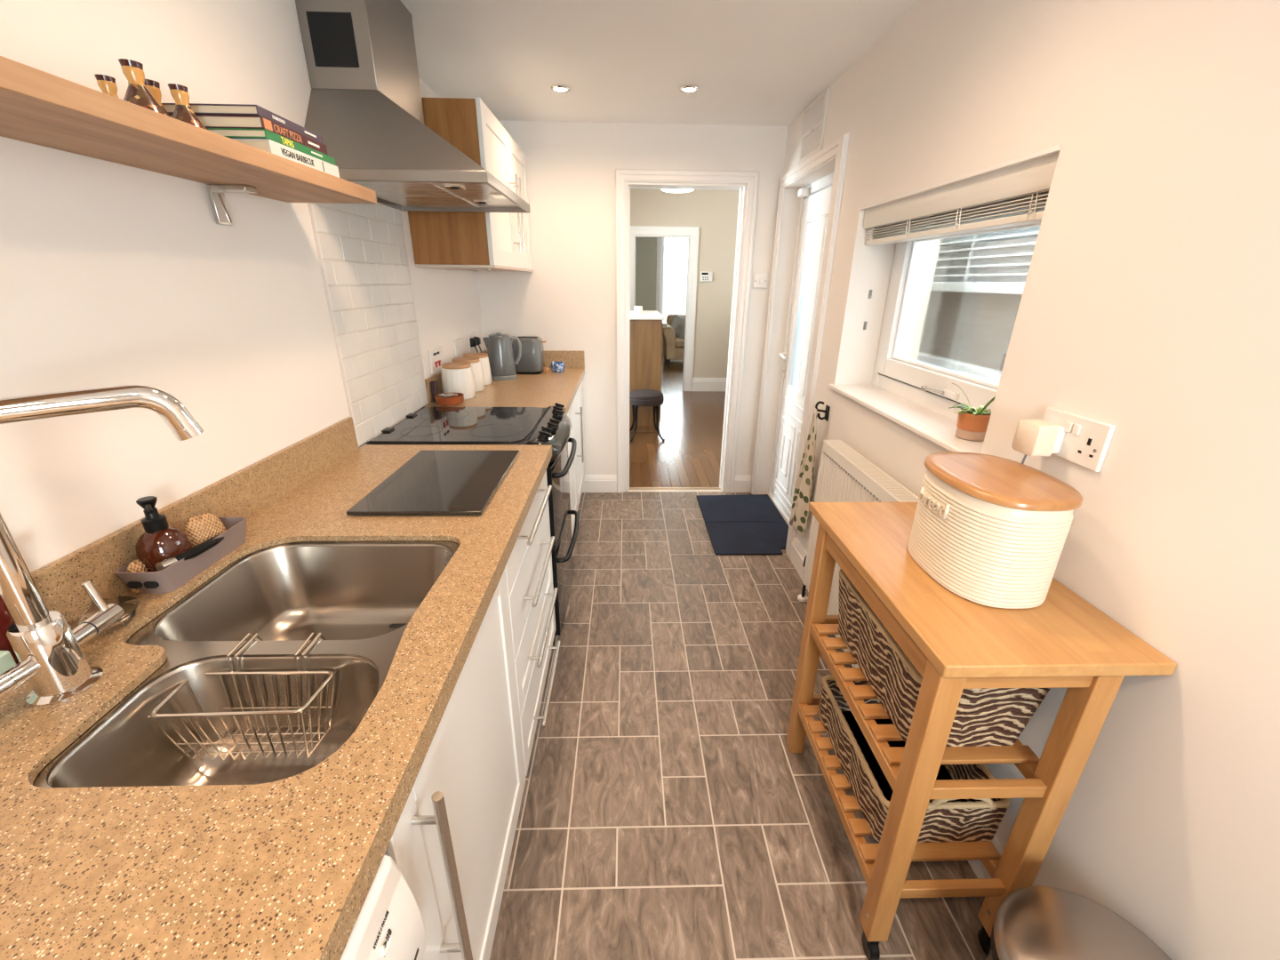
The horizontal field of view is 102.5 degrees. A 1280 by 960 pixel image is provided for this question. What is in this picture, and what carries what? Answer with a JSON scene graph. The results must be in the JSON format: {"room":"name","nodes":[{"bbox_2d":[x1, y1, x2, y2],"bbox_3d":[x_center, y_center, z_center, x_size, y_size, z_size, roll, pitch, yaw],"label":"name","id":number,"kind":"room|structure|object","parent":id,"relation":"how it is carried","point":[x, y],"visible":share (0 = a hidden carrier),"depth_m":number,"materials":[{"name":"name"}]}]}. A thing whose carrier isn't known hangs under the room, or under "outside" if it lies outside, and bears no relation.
{"room":"kitchen","nodes":[
{"label":"kitchen","id":0,"kind":"room"},
{"bbox_2d":[0,0,484,572],"bbox_3d":[-1.031,-0.092,1.116,0.120,2.365,5.100,0,21,-2],"label":"wall","id":1,"kind":"structure","parent":0,"point":[112,274],"depth_m":1.03,"materials":[{"name":"white paint"}]},
{"bbox_2d":[0,56,376,225],"bbox_3d":[-0.830,-0.389,0.514,0.248,0.114,1.982,0,21,-2],"label":"wall shelf","id":2,"kind":"object","parent":1,"relation":"attached to","point":[37,107],"visible":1,"depth_m":0.82,"materials":[{"name":"brown wood"}]},
{"bbox_2d":[94,74,119,98],"bbox_3d":[-0.892,-0.634,0.871,0.059,0.082,0.059,0,21,-2],"label":"candle holder","id":3,"kind":"object","parent":2,"relation":"on","point":[107,84],"visible":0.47,"depth_m":0.85,"materials":[{"name":"paint"}]},
{"bbox_2d":[118,58,167,115],"bbox_3d":[-0.824,-0.631,0.847,0.069,0.095,0.069,0,21,-2],"label":"candle holder","id":4,"kind":"object","parent":2,"relation":"on","point":[137,92],"visible":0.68,"depth_m":0.83,"materials":[{"name":"paint"}]},
{"bbox_2d":[144,78,171,117],"bbox_3d":[-0.899,-0.679,0.956,0.076,0.105,0.076,0,21,-2],"label":"candle holder","id":5,"kind":"object","parent":2,"relation":"on","point":[153,86],"visible":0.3,"depth_m":0.94,"materials":[{"name":"paint"}]},
{"bbox_2d":[168,83,206,129],"bbox_3d":[-0.824,-0.660,0.931,0.064,0.089,0.064,0,21,-2],"label":"candle holder","id":6,"kind":"object","parent":2,"relation":"on","point":[183,112],"visible":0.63,"depth_m":0.92,"materials":[{"name":"paint"}]},
{"bbox_2d":[232,138,339,177],"bbox_3d":[-0.831,-0.704,1.131,0.201,0.026,0.260,0,21,-2],"label":"cookbook","id":7,"kind":"object","parent":2,"relation":"on","point":[267,145],"visible":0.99,"depth_m":1.07,"materials":[{"name":"white paper"}]},
{"bbox_2d":[206,128,335,165],"bbox_3d":[-0.833,-0.721,1.116,0.206,0.015,0.256,0,21,-2],"label":"cookbook","id":8,"kind":"object","parent":7,"relation":"on","point":[228,132],"visible":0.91,"depth_m":1.01,"materials":[{"name":"green paper"}]},
{"bbox_2d":[168,113,327,155],"bbox_3d":[-0.831,-0.734,1.098,0.196,0.021,0.232,0,21,-2],"label":"cookbook","id":9,"kind":"object","parent":8,"relation":"on","point":[209,121],"visible":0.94,"depth_m":1.00,"materials":[{"name":"red"}]},
{"bbox_2d":[161,103,322,143],"bbox_3d":[-0.835,-0.750,1.086,0.201,0.016,0.226,0,21,-2],"label":"cookbook","id":10,"kind":"object","parent":9,"relation":"on","point":[235,109],"visible":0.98,"depth_m":0.99,"materials":[{"name":"grey paper"}]},
{"bbox_2d":[307,202,428,446],"bbox_3d":[-0.988,-0.617,1.957,0.012,0.814,0.675,0,21,-2],"label":"tile backsplash","id":11,"kind":"structure","parent":1,"relation":"attached to","point":[361,248],"depth_m":1.88,"materials":[{"name":"beige tile"}]},
{"bbox_2d":[295,0,530,212],"bbox_3d":[-0.717,-1.268,1.709,0.540,0.592,0.710,0,21,-2],"label":"hood","id":12,"kind":"object","parent":1,"relation":"attached to","point":[365,102],"visible":0.81,"depth_m":1.51,"materials":[{"name":"silver metal"}]},
{"bbox_2d":[427,345,443,374],"bbox_3d":[-1.002,-0.594,2.537,0.016,0.115,0.170,0,21,-2],"label":"switch","id":13,"kind":"object","parent":1,"relation":"attached to","point":[436,354],"visible":0.88,"depth_m":2.51,"materials":[{"name":"white plastic"}]},
{"bbox_2d":[453,337,463,358],"bbox_3d":[-1.014,-0.729,2.865,0.010,0.110,0.120,0,21,-2],"label":"wall switch","id":14,"kind":"object","parent":1,"relation":"attached to","point":[457,343],"visible":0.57,"depth_m":2.85,"materials":[{"name":"white plastic"}]},
{"bbox_2d":[408,96,532,271],"bbox_3d":[-0.817,-1.426,2.661,0.391,0.649,1.023,0,21,-2],"label":"upper cabinet","id":15,"kind":"object","parent":1,"relation":"attached to","point":[471,241],"visible":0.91,"depth_m":2.26,"materials":[{"name":"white wood"}]},
{"bbox_2d":[467,331,477,351],"bbox_3d":[-1.022,-0.844,3.134,0.010,0.100,0.165,0,21,-2],"label":"wall socket","id":16,"kind":"object","parent":1,"relation":"attached to","point":[473,334],"visible":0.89,"depth_m":3.08,"materials":[{"name":"white plastic"}]},
{"bbox_2d":[469,337,478,352],"bbox_3d":[-0.960,-0.739,3.096,0.148,0.219,0.053,12,24,26],"label":"plug","id":17,"kind":"object","parent":16,"relation":"in","point":[473,341],"visible":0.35,"depth_m":3.07,"materials":[{"name":"black plastic"}]},
{"bbox_2d":[473,336,481,352],"bbox_3d":[-0.962,-0.768,3.171,0.148,0.219,0.053,12,24,26],"label":"plug","id":18,"kind":"object","parent":16,"relation":"in","point":[477,339],"visible":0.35,"depth_m":3.15,"materials":[{"name":"black plastic"}]},
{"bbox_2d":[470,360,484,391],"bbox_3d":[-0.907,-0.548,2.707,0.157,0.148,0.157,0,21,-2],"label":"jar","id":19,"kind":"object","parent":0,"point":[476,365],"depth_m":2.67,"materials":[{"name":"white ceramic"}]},
{"bbox_2d":[477,120,788,491],"bbox_3d":[0.059,-0.992,3.469,2.190,2.365,0.120,0,21,-2],"label":"wall","id":20,"kind":"structure","parent":0,"point":[567,300],"depth_m":3.21,"materials":[{"name":"white paint"}]},
{"bbox_2d":[581,475,751,492],"bbox_3d":[0.196,0.029,3.794,1.251,0.130,0.018,0,21,-2],"label":"baseboard","id":21,"kind":"structure","parent":20,"relation":"attached to","point":[592,484],"depth_m":3.78,"materials":[{"name":"white paint"}]},
{"bbox_2d":[629,487,719,488],"bbox_3d":[0.260,0.061,3.882,0.707,0.007,0.030,0,21,-2],"label":"trim","id":22,"kind":"structure","parent":20,"relation":"attached to","point":[629,487],"depth_m":3.88,"materials":[{"name":"gold metal"}]},
{"bbox_2d":[615,168,759,492],"bbox_3d":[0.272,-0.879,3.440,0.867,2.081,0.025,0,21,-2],"label":"trim","id":23,"kind":"structure","parent":20,"relation":"attached to","point":[751,178],"depth_m":3.28,"materials":[{"name":"white paint"}]},
{"bbox_2d":[752,273,767,287],"bbox_3d":[0.775,-1.280,3.304,0.088,0.087,0.014,0,21,-2],"label":"light switch","id":24,"kind":"object","parent":20,"relation":"attached to","point":[760,280],"visible":1,"depth_m":3.30,"materials":[{"name":"white plastic"}]},
{"bbox_2d":[635,237,663,352],"bbox_3d":[0.700,-4.032,10.848,4.400,2.620,0.100,0,21,-2],"label":"wall","id":25,"kind":"structure","parent":0,"point":[645,247],"depth_m":10.67,"materials":[{"name":"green paint"}]},
{"bbox_2d":[656,237,661,311],"bbox_3d":[1.113,-4.164,10.741,1.550,2.050,0.025,0,21,-2],"label":"trim","id":26,"kind":"structure","parent":25,"relation":"attached to","point":[659,239],"depth_m":10.66,"materials":[{"name":"white paint"}]},
{"bbox_2d":[659,237,664,312],"bbox_3d":[1.112,-4.192,10.787,1.380,1.870,0.080,0,21,-2],"label":"window","id":27,"kind":"structure","parent":25,"relation":"in","point":[661,255],"depth_m":10.69,"materials":[{"name":"white plastic"}]},
{"bbox_2d":[660,237,688,324],"bbox_3d":[1.114,-4.184,10.704,1.340,1.805,0.050,0,21,-2],"label":"blind","id":28,"kind":"object","parent":25,"relation":"attached to","point":[673,291],"visible":0.23,"depth_m":10.68,"materials":[{"name":"white"}]},
{"bbox_2d":[400,0,919,126],"bbox_3d":[0.081,-1.241,0.701,2.400,0.100,5.100,0,21,-2],"label":"ceiling","id":29,"kind":"structure","parent":0,"point":[751,62],"depth_m":2.07,"materials":[{"name":"paint"}]},
{"bbox_2d":[550,84,570,93],"bbox_3d":[-0.379,-1.863,2.449,0.094,0.010,0.094,0,21,-2],"label":"recessed light","id":30,"kind":"object","parent":29,"relation":"in","point":[556,88],"visible":1,"depth_m":2.44,"materials":[{"name":"silver metal"}]},
{"bbox_2d":[679,84,699,93],"bbox_3d":[0.233,-1.850,2.433,0.094,0.010,0.094,0,21,-2],"label":"recessed light","id":31,"kind":"object","parent":29,"relation":"in","point":[686,88],"visible":1,"depth_m":2.42,"materials":[{"name":"silver metal"}]},
{"bbox_2d":[630,188,739,377],"bbox_3d":[-0.141,-2.515,6.907,3.900,2.620,0.100,0,21,-2],"label":"wall","id":32,"kind":"structure","parent":0,"point":[716,212],"depth_m":6.67,"materials":[{"name":"beige paint"}]},
{"bbox_2d":[629,225,699,391],"bbox_3d":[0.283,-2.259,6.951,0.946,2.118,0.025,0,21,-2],"label":"trim","id":33,"kind":"structure","parent":32,"relation":"attached to","point":[693,232],"depth_m":6.76,"materials":[{"name":"white paint"}]},
{"bbox_2d":[699,271,712,281],"bbox_3d":[0.877,-2.690,6.796,0.160,0.123,0.032,0,21,-2],"label":"alarm keypad","id":34,"kind":"object","parent":32,"relation":"attached to","point":[705,276],"visible":1,"depth_m":6.78,"materials":[{"name":"white plastic"}]},
{"bbox_2d":[692,377,726,391],"bbox_3d":[-0.152,-1.360,7.288,3.700,0.190,0.022,0,21,-2],"label":"baseboard","id":35,"kind":"structure","parent":32,"relation":"attached to","point":[699,384],"depth_m":7.31,"materials":[{"name":"white paint"}]},
{"bbox_2d":[489,352,987,959],"bbox_3d":[0.501,-0.471,5.383,5.100,0.080,13.050,0,21,-2],"label":"floor","id":36,"kind":"structure","parent":0,"point":[667,812],"depth_m":1.63,"materials":[{"name":"tile"}]},
{"bbox_2d":[340,854,425,959],"bbox_3d":[-0.576,0.911,0.456,0.674,0.855,0.606,0,21,-2],"label":"washing machine","id":37,"kind":"object","parent":36,"relation":"on","point":[389,924],"visible":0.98,"depth_m":0.57,"materials":[{"name":"white plastic"}]},
{"bbox_2d":[384,567,526,959],"bbox_3d":[-0.610,0.687,1.058,0.680,0.862,0.643,0,21,-2],"label":"base cabinet","id":38,"kind":"object","parent":36,"relation":"on","point":[452,840],"visible":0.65,"depth_m":0.97,"materials":[{"name":"white wood"}]},
{"bbox_2d":[0,416,551,959],"bbox_3d":[-0.612,0.402,0.368,0.674,0.152,3.108,0,21,-2],"label":"countertop","id":39,"kind":"structure","parent":38,"relation":"on","point":[287,868],"depth_m":0.59,"materials":[{"name":"beige stone"}]},
{"bbox_2d":[0,650,16,674],"bbox_3d":[-0.905,0.276,0.713,0.024,0.052,0.058,0,21,-2],"label":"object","id":40,"kind":"object","parent":39,"relation":"on","point":[7,661],"visible":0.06,"depth_m":0.73,"materials":[{"name":"green"}]},
{"bbox_2d":[0,594,19,663],"bbox_3d":[-0.926,0.188,0.750,0.038,0.187,0.081,0,21,-2],"label":"spray bottle","id":41,"kind":"object","parent":39,"relation":"on","point":[6,620],"visible":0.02,"depth_m":0.74,"materials":[{"name":"red plastic"}]},
{"bbox_2d":[0,384,203,707],"bbox_3d":[-0.781,0.084,0.715,0.139,0.412,0.315,15,25,32],"label":"tap","id":42,"kind":"object","parent":39,"relation":"on","point":[51,657],"visible":1,"depth_m":0.69,"materials":[{"name":"silver metal"}]},
{"bbox_2d":[69,595,139,632],"bbox_3d":[-0.909,0.232,0.864,0.114,0.024,0.096,0,21,-2],"label":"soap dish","id":43,"kind":"object","parent":39,"relation":"on","point":[130,605],"visible":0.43,"depth_m":0.89,"materials":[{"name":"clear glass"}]},
{"bbox_2d":[114,516,247,593],"bbox_3d":[-0.909,0.149,1.041,0.087,0.052,0.236,0,21,-2],"label":"sink caddy","id":44,"kind":"object","parent":39,"relation":"on","point":[172,578],"visible":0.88,"depth_m":0.98,"materials":[{"name":"grey plastic"}]},
{"bbox_2d":[127,559,148,592],"bbox_3d":[-0.930,0.174,0.954,0.032,0.056,0.043,0,21,-2],"label":"sponge","id":45,"kind":"object","parent":44,"relation":"in","point":[137,565],"visible":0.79,"depth_m":0.94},
{"bbox_2d":[135,496,192,572],"bbox_3d":[-0.912,0.110,0.978,0.080,0.162,0.080,0,21,-2],"label":"soap bottle","id":46,"kind":"object","parent":44,"relation":"in","point":[160,541],"visible":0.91,"depth_m":0.95,"materials":[{"name":"brown glass"}]},
{"bbox_2d":[155,531,223,570],"bbox_3d":[-0.872,0.136,1.012,0.023,0.027,0.159,1,21,0],"label":"dish brush","id":47,"kind":"object","parent":44,"relation":"on","point":[208,544],"visible":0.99,"depth_m":0.99,"materials":[{"name":"black plastic"}]},
{"bbox_2d":[184,512,226,546],"bbox_3d":[-0.914,0.112,1.077,0.061,0.084,0.088,0,21,-2],"label":"sponge","id":48,"kind":"object","parent":44,"relation":"in","point":[198,529],"visible":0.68,"depth_m":1.06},
{"bbox_2d":[32,540,459,788],"bbox_3d":[-0.623,0.340,0.922,0.575,0.184,0.715,0,21,-2],"label":"double sink","id":49,"kind":"object","parent":39,"relation":"in","point":[362,596],"visible":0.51,"depth_m":0.84,"materials":[{"name":"silver metal"}]},
{"bbox_2d":[148,632,335,760],"bbox_3d":[-0.602,0.345,0.824,0.226,0.137,0.153,0,21,-2],"label":"wire basket","id":50,"kind":"object","parent":49,"relation":"in","point":[167,717],"visible":1,"depth_m":0.80,"materials":[{"name":"silver metal"}]},
{"bbox_2d":[346,449,519,514],"bbox_3d":[-0.565,-0.005,1.501,0.330,0.014,0.494,0,21,-2],"label":"chopping board","id":51,"kind":"object","parent":39,"relation":"on","point":[430,482],"visible":1,"depth_m":1.43,"materials":[{"name":"black glass"}]},
{"bbox_2d":[366,402,579,645],"bbox_3d":[-0.633,0.178,2.258,0.712,0.944,0.562,0,21,-2],"label":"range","id":52,"kind":"object","parent":36,"relation":"on","point":[426,425],"visible":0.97,"depth_m":2.06,"materials":[{"name":"black glass"}]},
{"bbox_2d":[366,406,546,444],"bbox_3d":[-0.694,-0.227,2.100,0.581,0.022,0.562,0,21,-2],"label":"cooktop","id":53,"kind":"object","parent":52,"relation":"in","point":[427,425],"depth_m":2.02,"materials":[{"name":"black glass"}]},
{"bbox_2d":[505,470,560,775],"bbox_3d":[-0.628,0.446,1.676,0.676,0.866,0.676,0,21,-2],"label":"drawer unit","id":54,"kind":"object","parent":36,"relation":"on","point":[532,594],"visible":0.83,"depth_m":1.56,"materials":[{"name":"white wood"}]},
{"bbox_2d":[567,380,584,537],"bbox_3d":[-0.675,-0.104,3.094,0.662,0.866,1.173,0,21,-2],"label":"base cabinet","id":55,"kind":"object","parent":36,"relation":"on","point":[575,412],"visible":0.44,"depth_m":3.10,"materials":[{"name":"white wood"}]},
{"bbox_2d":[424,350,584,415],"bbox_3d":[-0.689,-0.582,2.907,0.662,0.152,1.183,0,21,-2],"label":"countertop","id":56,"kind":"structure","parent":55,"relation":"on","point":[541,390],"depth_m":2.76,"materials":[{"name":"beige stone"}]},
{"bbox_2d":[430,380,438,401],"bbox_3d":[-0.977,-0.421,2.448,0.024,0.098,0.030,0,21,-2],"label":"box","id":57,"kind":"object","parent":56,"relation":"on","point":[434,383],"visible":0.77,"depth_m":2.43,"materials":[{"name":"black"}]},
{"bbox_2d":[434,392,463,406],"bbox_3d":[-0.900,-0.382,2.429,0.132,0.039,0.132,0,21,-2],"label":"terracotta dish","id":58,"kind":"object","parent":56,"relation":"on","point":[459,399],"visible":0.95,"depth_m":2.38,"materials":[{"name":"ceramic"}]},
{"bbox_2d":[438,392,457,398],"bbox_3d":[-0.899,-0.403,2.421,0.096,0.019,0.076,0,21,-2],"label":"strainer","id":59,"kind":"object","parent":58,"relation":"in","point":[448,395],"visible":1,"depth_m":2.41,"materials":[{"name":"silver metal"}]},
{"bbox_2d":[440,361,476,399],"bbox_3d":[-0.898,-0.490,2.537,0.157,0.164,0.157,0,21,-2],"label":"canister","id":60,"kind":"object","parent":56,"relation":"on","point":[457,377],"visible":0.86,"depth_m":2.48,"materials":[{"name":"white ceramic"}]},
{"bbox_2d":[452,357,484,391],"bbox_3d":[-0.907,-0.555,2.704,0.157,0.164,0.157,0,21,-2],"label":"canister","id":61,"kind":"object","parent":56,"relation":"on","point":[475,362],"visible":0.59,"depth_m":2.67,"materials":[{"name":"white ceramic"}]},
{"bbox_2d":[462,352,492,385],"bbox_3d":[-0.914,-0.621,2.872,0.157,0.164,0.157,0,21,-2],"label":"canister","id":62,"kind":"object","parent":56,"relation":"on","point":[484,357],"visible":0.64,"depth_m":2.84,"materials":[{"name":"white ceramic"}]},
{"bbox_2d":[482,332,521,380],"bbox_3d":[-0.815,-0.732,3.025,0.168,0.262,0.181,17,27,36],"label":"kettle","id":63,"kind":"object","parent":56,"relation":"on","point":[499,346],"visible":0.94,"depth_m":2.97,"materials":[{"name":"grey metal"}]},
{"bbox_2d":[512,336,546,374],"bbox_3d":[-0.693,-0.793,3.252,0.205,0.215,0.200,0,21,-2],"label":"toaster","id":64,"kind":"object","parent":56,"relation":"on","point":[532,361],"visible":0.85,"depth_m":3.17,"materials":[{"name":"grey metal"}]},
{"bbox_2d":[544,367,548,374],"bbox_3d":[-0.587,-0.688,3.225,0.030,0.040,0.030,0,21,-2],"label":"egg cup","id":65,"kind":"object","parent":56,"relation":"on","point":[546,369],"visible":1,"depth_m":3.22,"materials":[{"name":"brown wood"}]},
{"bbox_2d":[550,360,565,372],"bbox_3d":[-0.526,-0.728,3.287,0.092,0.072,0.092,0,21,-2],"label":"pot","id":66,"kind":"object","parent":56,"relation":"on","point":[556,366],"visible":1,"depth_m":3.26,"materials":[{"name":"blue ceramic"}]},
{"bbox_2d":[629,310,664,431],"bbox_3d":[-0.196,-1.225,5.619,0.839,1.142,1.170,0,21,-2],"label":"base cabinet","id":67,"kind":"object","parent":36,"relation":"on","point":[645,330],"visible":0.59,"depth_m":5.05,"materials":[{"name":"brown wood"}]},
{"bbox_2d":[634,305,642,315],"bbox_3d":[-0.016,-1.680,5.099,0.082,0.086,0.082,0,21,-2],"label":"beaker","id":68,"kind":"object","parent":67,"relation":"on","point":[638,309],"visible":1,"depth_m":5.07,"materials":[{"name":"white ceramic"}]},
{"bbox_2d":[629,389,664,441],"bbox_3d":[0.054,-0.651,5.081,0.353,0.464,0.354,-2,21,-6],"label":"upholstered stool","id":69,"kind":"object","parent":36,"relation":"on","point":[638,397],"visible":0.85,"depth_m":4.94,"materials":[{"name":"grey fabric"}]},
{"bbox_2d":[629,389,663,399],"bbox_3d":[0.057,-0.843,5.007,0.340,0.052,0.340,0,21,-2],"label":"cushion","id":70,"kind":"object","parent":69,"relation":"on","point":[638,394],"depth_m":4.91,"materials":[{"name":"grey fabric"}]},
{"bbox_2d":[662,314,685,366],"bbox_3d":[0.886,-2.661,9.749,0.970,0.860,0.951,0,21,-2],"label":"armchair","id":71,"kind":"object","parent":36,"relation":"on","point":[673,346],"visible":0.43,"depth_m":9.38,"materials":[{"name":"beige fabric"}]},
{"bbox_2d":[670,314,685,337],"bbox_3d":[0.761,-2.898,9.734,0.462,0.452,0.167,0,21,-2],"label":"cushion","id":72,"kind":"object","parent":71,"relation":"on","point":[677,324],"visible":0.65,"depth_m":9.67,"materials":[{"name":"grey fabric"}]},
{"bbox_2d":[674,336,684,347],"bbox_3d":[0.889,-2.587,9.633,0.530,0.135,0.680,0,21,-2],"label":"seat cushion","id":73,"kind":"object","parent":71,"relation":"on","point":[679,342],"depth_m":9.32,"materials":[{"name":"beige fabric"}]},
{"bbox_2d":[696,494,788,554],"bbox_3d":[0.684,0.266,3.354,0.527,0.014,0.878,0,21,-2],"label":"door mat","id":74,"kind":"object","parent":36,"relation":"on","point":[741,524],"visible":0.82,"depth_m":3.29,"materials":[{"name":"fabric"}]},
{"bbox_2d":[786,502,1176,959],"bbox_3d":[0.706,0.589,1.353,0.405,0.858,0.696,0,21,-2],"label":"trolley","id":75,"kind":"object","parent":36,"relation":"on","point":[956,643],"visible":0.82,"depth_m":1.05,"materials":[{"name":"brown wood"}]},
{"bbox_2d":[818,674,1009,842],"bbox_3d":[0.697,0.706,1.374,0.305,0.164,0.421,0,21,-2],"label":"woven basket","id":76,"kind":"object","parent":75,"relation":"on","point":[974,820],"visible":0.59,"depth_m":1.27,"materials":[{"name":"multicoloured fabric"}]},
{"bbox_2d":[838,568,1050,746],"bbox_3d":[0.690,0.409,1.256,0.285,0.192,0.446,0,21,-2],"label":"woven basket","id":77,"kind":"object","parent":75,"relation":"on","point":[992,716],"visible":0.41,"depth_m":1.10,"materials":[{"name":"multicoloured fabric"}]},
{"bbox_2d":[908,451,1083,608],"bbox_3d":[0.745,0.096,1.117,0.225,0.232,0.308,0,21,-2],"label":"bin","id":78,"kind":"object","parent":75,"relation":"on","point":[993,531],"visible":1,"depth_m":1.02,"materials":[{"name":"beige ceramic"}]},
{"bbox_2d":[985,885,1171,959],"bbox_3d":[0.760,0.994,0.902,0.308,0.428,0.308,19,28,40],"label":"pedal bin","id":79,"kind":"object","parent":36,"relation":"on","point":[1036,922],"visible":1,"depth_m":0.89,"materials":[{"name":"silver metal"}]},
{"bbox_2d":[755,0,1279,959],"bbox_3d":[1.069,-0.070,1.118,0.300,2.365,4.980,0,21,-2],"label":"wall","id":80,"kind":"structure","parent":0,"point":[1149,307],"depth_m":0.95,"materials":[{"name":"white paint"}]},
{"bbox_2d":[750,132,850,558],"bbox_3d":[0.856,-0.686,2.993,0.024,2.055,0.968,0,21,-2],"label":"trim","id":81,"kind":"structure","parent":80,"relation":"attached to","point":[837,150],"depth_m":2.57,"materials":[{"name":"white paint"}]},
{"bbox_2d":[768,172,833,525],"bbox_3d":[0.977,-0.667,3.043,0.119,1.985,0.840,0,21,-2],"label":"door","id":82,"kind":"structure","parent":80,"relation":"in","point":[814,208],"depth_m":3.19,"materials":[{"name":"white plastic"}]},
{"bbox_2d":[797,187,809,197],"bbox_3d":[0.943,-1.657,2.962,0.050,0.040,0.070,0,21,-2],"label":"sensor","id":83,"kind":"object","parent":82,"relation":"attached to","point":[804,192],"visible":1,"depth_m":2.93,"materials":[{"name":"white plastic"}]},
{"bbox_2d":[789,408,817,535],"bbox_3d":[0.811,-0.026,2.564,0.056,0.697,0.273,0,21,-2],"label":"tea towel","id":84,"kind":"object","parent":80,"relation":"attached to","point":[800,511],"visible":1,"depth_m":2.53,"materials":[{"name":"white fabric"}]},
{"bbox_2d":[798,87,829,165],"bbox_3d":[0.870,-1.770,2.594,0.017,0.255,0.340,0,21,-2],"label":"air vent","id":85,"kind":"object","parent":80,"relation":"in","point":[815,114],"visible":0.96,"depth_m":2.57,"materials":[{"name":"white plastic"}]},
{"bbox_2d":[815,400,830,421],"bbox_3d":[0.852,-0.325,2.413,0.063,0.090,0.040,0,21,-2],"label":"wall hook","id":86,"kind":"object","parent":80,"relation":"attached to","point":[827,412],"visible":1,"depth_m":2.41,"materials":[{"name":"black metal"}]},
{"bbox_2d":[797,440,918,667],"bbox_3d":[0.839,0.325,2.071,0.108,0.834,0.729,0,21,-2],"label":"radiator","id":87,"kind":"object","parent":80,"relation":"attached to","point":[844,475],"visible":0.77,"depth_m":2.03,"materials":[{"name":"white metal"}]},
{"bbox_2d":[822,440,918,502],"bbox_3d":[0.828,-0.038,1.894,0.077,0.030,0.661,0,21,-2],"label":"grille","id":88,"kind":"object","parent":87,"relation":"attached to","point":[884,488],"depth_m":1.84,"materials":[{"name":"white metal"}]},
{"bbox_2d":[789,536,1004,878],"bbox_3d":[0.909,1.083,1.079,0.022,0.140,3.882,0,21,-2],"label":"baseboard","id":89,"kind":"structure","parent":80,"relation":"attached to","point":[797,552],"depth_m":2.70,"materials":[{"name":"white paint"}]},
{"bbox_2d":[828,384,983,453],"bbox_3d":[0.973,-0.241,1.865,0.192,0.018,1.070,0,21,-2],"label":"trim","id":90,"kind":"structure","parent":80,"relation":"attached to","point":[940,429],"depth_m":1.79,"materials":[{"name":"white paint"}]},
{"bbox_2d":[948,383,995,440],"bbox_3d":[0.995,-0.201,1.515,0.122,0.160,0.157,-14,25,-33],"label":"spider plant","id":91,"kind":"object","parent":90,"relation":"on","point":[972,424],"visible":0.83,"depth_m":1.50,"materials":[{"name":"green plant"}]},
{"bbox_2d":[872,214,1040,421],"bbox_3d":[1.086,-0.576,1.738,0.113,0.736,1.030,0,21,-2],"label":"window","id":92,"kind":"structure","parent":80,"relation":"in","point":[953,301],"depth_m":1.80,"materials":[{"name":"white plastic"}]},
{"bbox_2d":[860,144,1061,210],"bbox_3d":[0.914,-0.913,1.603,0.019,0.011,1.028,0,21,-2],"label":"trim","id":93,"kind":"structure","parent":80,"relation":"attached to","point":[1055,149],"depth_m":1.40,"materials":[{"name":"white paint"}]},
{"bbox_2d":[863,152,1059,245],"bbox_3d":[0.962,-0.852,1.627,0.077,0.142,1.018,0,21,-2],"label":"blind","id":94,"kind":"object","parent":80,"relation":"attached to","point":[1022,188],"visible":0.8,"depth_m":1.47,"materials":[{"name":"white"}]},
{"bbox_2d":[1011,419,1065,463],"bbox_3d":[0.871,0.205,1.414,0.070,0.833,0.385,0,21,-2],"label":"plug","id":95,"kind":"object","parent":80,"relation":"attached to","point":[1032,437],"visible":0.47,"depth_m":1.11,"materials":[{"name":"white plastic"}]},
{"bbox_2d":[1043,407,1115,471],"bbox_3d":[0.912,-0.090,1.087,0.015,0.096,0.165,0,21,-2],"label":"double socket","id":96,"kind":"object","parent":80,"relation":"attached to","point":[1086,441],"visible":0.91,"depth_m":1.06,"materials":[{"name":"white plastic"}]},
{"bbox_3d":[-0.081,-3.115,4.718,3.900,0.080,3.750,0,21,-2],"label":"ceiling","id":97,"kind":"structure","parent":0,"visible":0},
{"bbox_2d":[661,188,693,192],"bbox_3d":[0.343,-2.815,4.605,0.290,0.387,0.290,0,21,-2],"label":"pendant light","id":98,"kind":"object","parent":97,"relation":"hanging from","point":[662,189],"visible":0.24,"depth_m":4.69,"materials":[{"name":"white"}]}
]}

